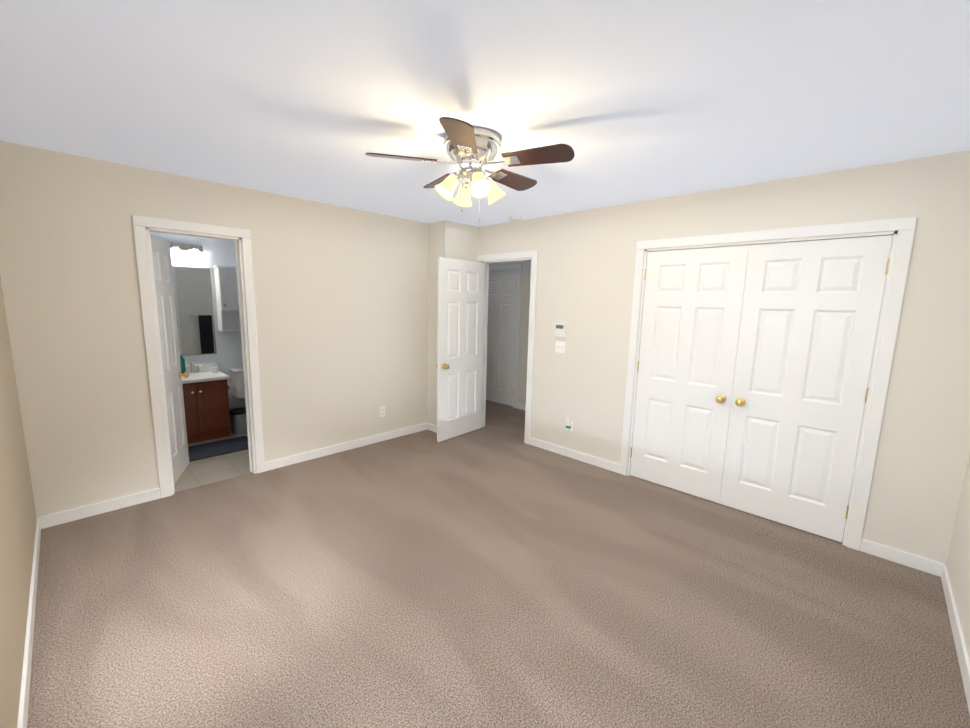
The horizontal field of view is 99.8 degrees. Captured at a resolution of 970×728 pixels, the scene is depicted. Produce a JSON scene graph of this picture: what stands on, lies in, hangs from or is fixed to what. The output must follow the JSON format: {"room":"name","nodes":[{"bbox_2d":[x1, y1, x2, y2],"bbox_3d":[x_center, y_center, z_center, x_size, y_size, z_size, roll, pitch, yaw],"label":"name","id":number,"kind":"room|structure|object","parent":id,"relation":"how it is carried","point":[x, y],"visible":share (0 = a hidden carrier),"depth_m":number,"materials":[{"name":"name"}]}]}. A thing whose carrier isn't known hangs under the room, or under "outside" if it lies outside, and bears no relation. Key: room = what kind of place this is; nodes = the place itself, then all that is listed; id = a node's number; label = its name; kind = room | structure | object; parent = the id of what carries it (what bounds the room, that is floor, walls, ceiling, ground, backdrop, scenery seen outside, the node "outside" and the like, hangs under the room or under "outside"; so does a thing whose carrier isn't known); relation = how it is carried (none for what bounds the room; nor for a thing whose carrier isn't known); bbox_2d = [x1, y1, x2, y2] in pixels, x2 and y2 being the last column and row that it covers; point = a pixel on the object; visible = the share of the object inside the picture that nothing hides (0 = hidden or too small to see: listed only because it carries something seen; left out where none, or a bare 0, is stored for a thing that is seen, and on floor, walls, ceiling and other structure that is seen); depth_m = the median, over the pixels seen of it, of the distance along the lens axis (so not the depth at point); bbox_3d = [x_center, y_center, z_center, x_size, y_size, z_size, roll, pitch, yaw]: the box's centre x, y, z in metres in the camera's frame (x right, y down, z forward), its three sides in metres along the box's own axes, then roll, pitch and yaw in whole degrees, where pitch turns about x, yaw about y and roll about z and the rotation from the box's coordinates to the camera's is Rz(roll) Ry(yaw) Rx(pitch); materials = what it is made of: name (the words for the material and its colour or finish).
{"room":"empty bedroom","nodes":[
{"label":"empty bedroom","id":0,"kind":"room"},
{"bbox_2d":[0,278,36,727],"bbox_3d":[-1.469,0.161,0.989,4.529,2.440,0.200,9,12,43],"label":"wall","id":1,"kind":"structure","parent":0,"point":[18,518],"depth_m":1.85,"materials":[{"name":"beige paint"}]},
{"bbox_2d":[17,516,44,727],"bbox_3d":[-1.421,1.316,1.240,4.309,0.085,0.013,9,12,43],"label":"baseboard","id":2,"kind":"structure","parent":1,"relation":"attached to","point":[40,522],"depth_m":1.80,"materials":[{"name":"white paint"}]},
{"bbox_2d":[150,232,245,408],"bbox_3d":[-3.062,-0.463,4.890,0.100,2.440,2.250,9,12,43],"label":"wall","id":3,"kind":"structure","parent":0,"point":[228,355],"depth_m":4.72,"materials":[{"name":"white paint"}]},
{"bbox_2d":[170,242,202,260],"bbox_3d":[-3.291,-1.206,4.351,0.131,0.170,0.500,9,12,43],"label":"sconce","id":4,"kind":"object","parent":3,"relation":"attached to","point":[196,250],"visible":0.56,"depth_m":4.42,"materials":[{"name":"white glass"}]},
{"bbox_2d":[172,266,216,355],"bbox_3d":[-3.332,-0.578,4.507,0.009,0.974,0.574,9,12,43],"label":"bathroom mirror","id":5,"kind":"object","parent":3,"relation":"attached to","point":[194,308],"visible":0.56,"depth_m":4.58,"materials":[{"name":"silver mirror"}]},
{"bbox_2d":[213,265,240,331],"bbox_3d":[-2.882,-0.758,4.796,0.212,0.740,0.444,9,12,43],"label":"upper cabinet","id":6,"kind":"object","parent":3,"relation":"attached to","point":[227,298],"visible":0.56,"depth_m":4.66,"materials":[{"name":"white paint"}]},
{"bbox_2d":[174,429,252,492],"bbox_3d":[-2.460,0.846,4.469,1.656,0.004,2.050,9,12,43],"label":"floor","id":7,"kind":"structure","parent":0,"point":[200,472],"depth_m":3.73,"materials":[{"name":"beige tile"}]},
{"bbox_2d":[182,361,233,443],"bbox_3d":[-3.172,0.403,4.475,0.514,0.839,0.687,9,12,43],"label":"vanity cabinet","id":8,"kind":"object","parent":7,"relation":"on","point":[206,390],"visible":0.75,"depth_m":4.39,"materials":[{"name":"brown wood"}]},
{"bbox_2d":[180,351,185,373],"bbox_3d":[-3.296,-0.010,4.440,0.059,0.262,0.060,9,12,43],"label":"soap bottle","id":9,"kind":"object","parent":8,"relation":"on","point":[182,362],"visible":0.75,"depth_m":4.43,"materials":[{"name":"teal plastic"}]},
{"bbox_2d":[212,366,217,372],"bbox_3d":[-3.048,0.061,4.617,0.058,0.081,0.060,9,12,43],"label":"cup","id":10,"kind":"object","parent":8,"relation":"on","point":[214,369],"visible":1,"depth_m":4.59,"materials":[{"name":"white ceramic"}]},
{"bbox_2d":[188,436,247,461],"bbox_3d":[-2.765,0.868,4.216,0.450,0.014,0.660,9,12,43],"label":"bath mat","id":11,"kind":"object","parent":7,"relation":"on","point":[212,449],"visible":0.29,"depth_m":4.20,"materials":[{"name":"black fabric"}]},
{"bbox_2d":[229,367,244,398],"bbox_3d":[-2.652,0.423,4.863,0.722,0.708,0.470,9,12,43],"label":"toilet","id":12,"kind":"object","parent":7,"relation":"on","point":[237,378],"visible":0.12,"depth_m":4.83,"materials":[{"name":"white ceramic"}]},
{"bbox_2d":[229,407,246,434],"bbox_3d":[-2.841,0.656,4.719,0.188,0.281,0.188,9,12,43],"label":"trash can","id":13,"kind":"object","parent":7,"relation":"on","point":[238,420],"visible":0.88,"depth_m":4.66,"materials":[{"name":"silver metal"}]},
{"bbox_2d":[0,141,427,516],"bbox_3d":[-1.851,-0.261,3.734,0.110,2.440,3.253,9,12,43],"label":"wall","id":14,"kind":"structure","parent":0,"point":[341,301],"depth_m":3.02,"materials":[{"name":"beige paint"}]},
{"bbox_2d":[45,488,160,527],"bbox_3d":[-2.732,1.028,2.949,0.013,0.085,0.614,9,12,43],"label":"baseboard","id":15,"kind":"structure","parent":14,"relation":"attached to","point":[82,512],"depth_m":2.92,"materials":[{"name":"white paint"}]},
{"bbox_2d":[150,233,188,484],"bbox_3d":[-2.632,-0.024,3.431,0.552,2.010,0.288,9,12,43],"label":"bathroom door","id":16,"kind":"structure","parent":14,"relation":"in","point":[164,285],"depth_m":3.44,"materials":[{"name":"white paint"}]},
{"bbox_2d":[132,215,264,497],"bbox_3d":[-2.278,-0.042,3.326,0.144,2.110,0.750,9,12,43],"label":"door frame","id":17,"kind":"structure","parent":14,"relation":"attached to","point":[144,227],"depth_m":3.17,"materials":[{"name":"white paint"}]},
{"bbox_2d":[265,423,428,470],"bbox_3d":[-1.349,0.847,4.363,0.013,0.085,1.859,9,12,43],"label":"baseboard","id":18,"kind":"structure","parent":14,"relation":"attached to","point":[269,465],"depth_m":4.21,"materials":[{"name":"white paint"}]},
{"bbox_2d":[379,406,384,416],"bbox_3d":[-1.139,0.530,4.534,0.008,0.116,0.072,9,12,43],"label":"outlet","id":19,"kind":"object","parent":14,"relation":"attached to","point":[381,411],"visible":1,"depth_m":4.53,"materials":[{"name":"white plastic"}]},
{"bbox_2d":[428,220,477,425],"bbox_3d":[-0.394,-0.419,5.008,0.414,2.440,0.620,9,12,43],"label":"wall","id":20,"kind":"structure","parent":0,"point":[451,239],"depth_m":4.72,"materials":[{"name":"beige paint"}]},
{"bbox_2d":[0,0,969,226],"bbox_3d":[0.036,-1.478,3.572,6.310,0.100,6.273,9,12,43],"label":"ceiling","id":21,"kind":"structure","parent":0,"point":[630,101],"depth_m":1.72,"materials":[{"name":"white paint"}]},
{"bbox_2d":[365,117,574,222],"bbox_3d":[-0.053,-1.014,2.280,1.075,0.437,1.044,9,12,43],"label":"ceiling fan","id":22,"kind":"object","parent":21,"relation":"hanging from","point":[472,152],"visible":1,"depth_m":2.15,"materials":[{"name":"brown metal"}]},
{"bbox_2d":[509,216,521,221],"bbox_3d":[0.314,-1.499,4.230,0.132,0.038,0.132,9,12,43],"label":"smoke detector","id":23,"kind":"object","parent":21,"relation":"attached to","point":[515,218],"visible":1,"depth_m":4.19,"materials":[{"name":"white plastic"}]},
{"bbox_2d":[27,400,969,727],"bbox_3d":[-0.021,1.013,3.947,6.310,0.060,6.273,9,12,43],"label":"floor carpet","id":24,"kind":"object","parent":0,"point":[495,572],"visible":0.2,"depth_m":2.10,"materials":[{"name":"brown carpet"}]},
{"bbox_2d":[489,261,530,404],"bbox_3d":[0.598,-0.536,5.934,3.900,2.440,0.100,9,12,43],"label":"wall","id":25,"kind":"structure","parent":0,"point":[524,328],"depth_m":5.91,"materials":[{"name":"beige paint"}]},
{"bbox_2d":[486,271,516,405],"bbox_3d":[0.178,-0.389,6.284,0.730,2.010,0.103,9,12,43],"label":"hall door","id":26,"kind":"structure","parent":25,"relation":"in","point":[502,286],"depth_m":6.24,"materials":[{"name":"white paint"}]},
{"bbox_2d":[489,264,521,407],"bbox_3d":[0.208,-0.436,6.316,0.900,2.110,0.117,9,12,43],"label":"door frame","id":27,"kind":"structure","parent":25,"relation":"attached to","point":[508,268],"depth_m":6.00,"materials":[{"name":"white paint"}]},
{"bbox_2d":[516,403,525,409],"bbox_3d":[1.166,0.739,5.461,1.930,0.085,0.013,9,12,43],"label":"baseboard","id":28,"kind":"structure","parent":25,"relation":"attached to","point":[521,406],"depth_m":6.04,"materials":[{"name":"white paint"}]},
{"bbox_2d":[478,150,969,563],"bbox_3d":[1.408,-0.171,3.635,4.115,2.440,0.110,9,12,43],"label":"wall","id":29,"kind":"structure","parent":0,"point":[585,271],"depth_m":2.63,"materials":[{"name":"beige paint"}]},
{"bbox_2d":[436,257,484,441],"bbox_3d":[-0.253,-0.158,4.683,0.171,2.010,0.727,9,12,43],"label":"entry door","id":30,"kind":"structure","parent":29,"relation":"in","point":[459,364],"depth_m":4.64,"materials":[{"name":"white paint"}]},
{"bbox_2d":[477,250,537,444],"bbox_3d":[0.248,-0.201,4.767,0.900,2.110,0.144,9,12,43],"label":"door frame","id":31,"kind":"structure","parent":29,"relation":"attached to","point":[531,256],"depth_m":4.53,"materials":[{"name":"white paint"}]},
{"bbox_2d":[555,341,564,352],"bbox_3d":[0.767,-0.173,4.177,0.116,0.116,0.016,9,12,43],"label":"switch plate","id":32,"kind":"object","parent":29,"relation":"attached to","point":[560,347],"visible":1,"depth_m":4.18,"materials":[{"name":"white plastic"}]},
{"bbox_2d":[554,323,566,337],"bbox_3d":[0.764,-0.340,4.149,0.132,0.152,0.037,9,12,43],"label":"thermostat","id":33,"kind":"object","parent":29,"relation":"attached to","point":[560,330],"visible":1,"depth_m":4.13,"materials":[{"name":"white plastic"}]},
{"bbox_2d":[565,418,572,430],"bbox_3d":[0.852,0.621,4.175,0.072,0.133,0.045,9,12,43],"label":"outlet","id":34,"kind":"object","parent":29,"relation":"attached to","point":[568,423],"visible":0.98,"depth_m":4.16,"materials":[{"name":"white plastic"}]},
{"bbox_2d":[530,437,619,472],"bbox_3d":[0.886,0.923,4.200,1.063,0.085,0.013,9,12,43],"label":"baseboard","id":35,"kind":"structure","parent":29,"relation":"attached to","point":[592,460],"depth_m":4.15,"materials":[{"name":"white paint"}]},
{"bbox_2d":[630,245,748,502],"bbox_3d":[1.619,0.082,3.378,0.757,2.010,0.103,9,12,43],"label":"closet door","id":36,"kind":"structure","parent":29,"relation":"in","point":[692,312],"depth_m":3.35,"materials":[{"name":"white paint"}]},
{"bbox_2d":[619,217,916,550],"bbox_3d":[1.928,0.081,3.147,1.675,2.110,0.127,9,12,43],"label":"door frame","id":37,"kind":"structure","parent":29,"relation":"attached to","point":[901,231],"depth_m":2.65,"materials":[{"name":"white paint"}]},
{"bbox_2d":[719,235,892,541],"bbox_3d":[2.164,0.173,2.857,0.757,2.010,0.103,9,12,43],"label":"closet door","id":38,"kind":"structure","parent":29,"relation":"in","point":[810,316],"depth_m":2.83,"materials":[{"name":"white paint"}]},
{"bbox_2d":[860,539,939,575],"bbox_3d":[2.591,1.208,2.569,0.342,0.085,0.013,9,12,43],"label":"baseboard","id":39,"kind":"structure","parent":29,"relation":"attached to","point":[869,547],"depth_m":2.56,"materials":[{"name":"white paint"}]},
{"bbox_2d":[848,238,892,504],"bbox_3d":[2.485,-0.142,3.604,2.100,2.440,0.100,9,12,43],"label":"door frame","id":40,"kind":"structure","parent":0,"point":[870,371],"depth_m":3.11,"materials":[{"name":"beige paint"}]},
{"bbox_2d":[946,453,969,660],"bbox_3d":[1.496,0.245,0.882,0.110,2.440,3.763,9,12,43],"label":"wall","id":41,"kind":"structure","parent":0,"point":[958,564],"depth_m":2.15,"materials":[{"name":"beige paint"}]},
{"bbox_2d":[937,563,969,713],"bbox_3d":[1.436,1.401,1.111,0.013,0.085,3.733,9,12,43],"label":"baseboard","id":42,"kind":"structure","parent":41,"relation":"attached to","point":[963,659],"depth_m":1.96,"materials":[{"name":"white paint"}]}
]}

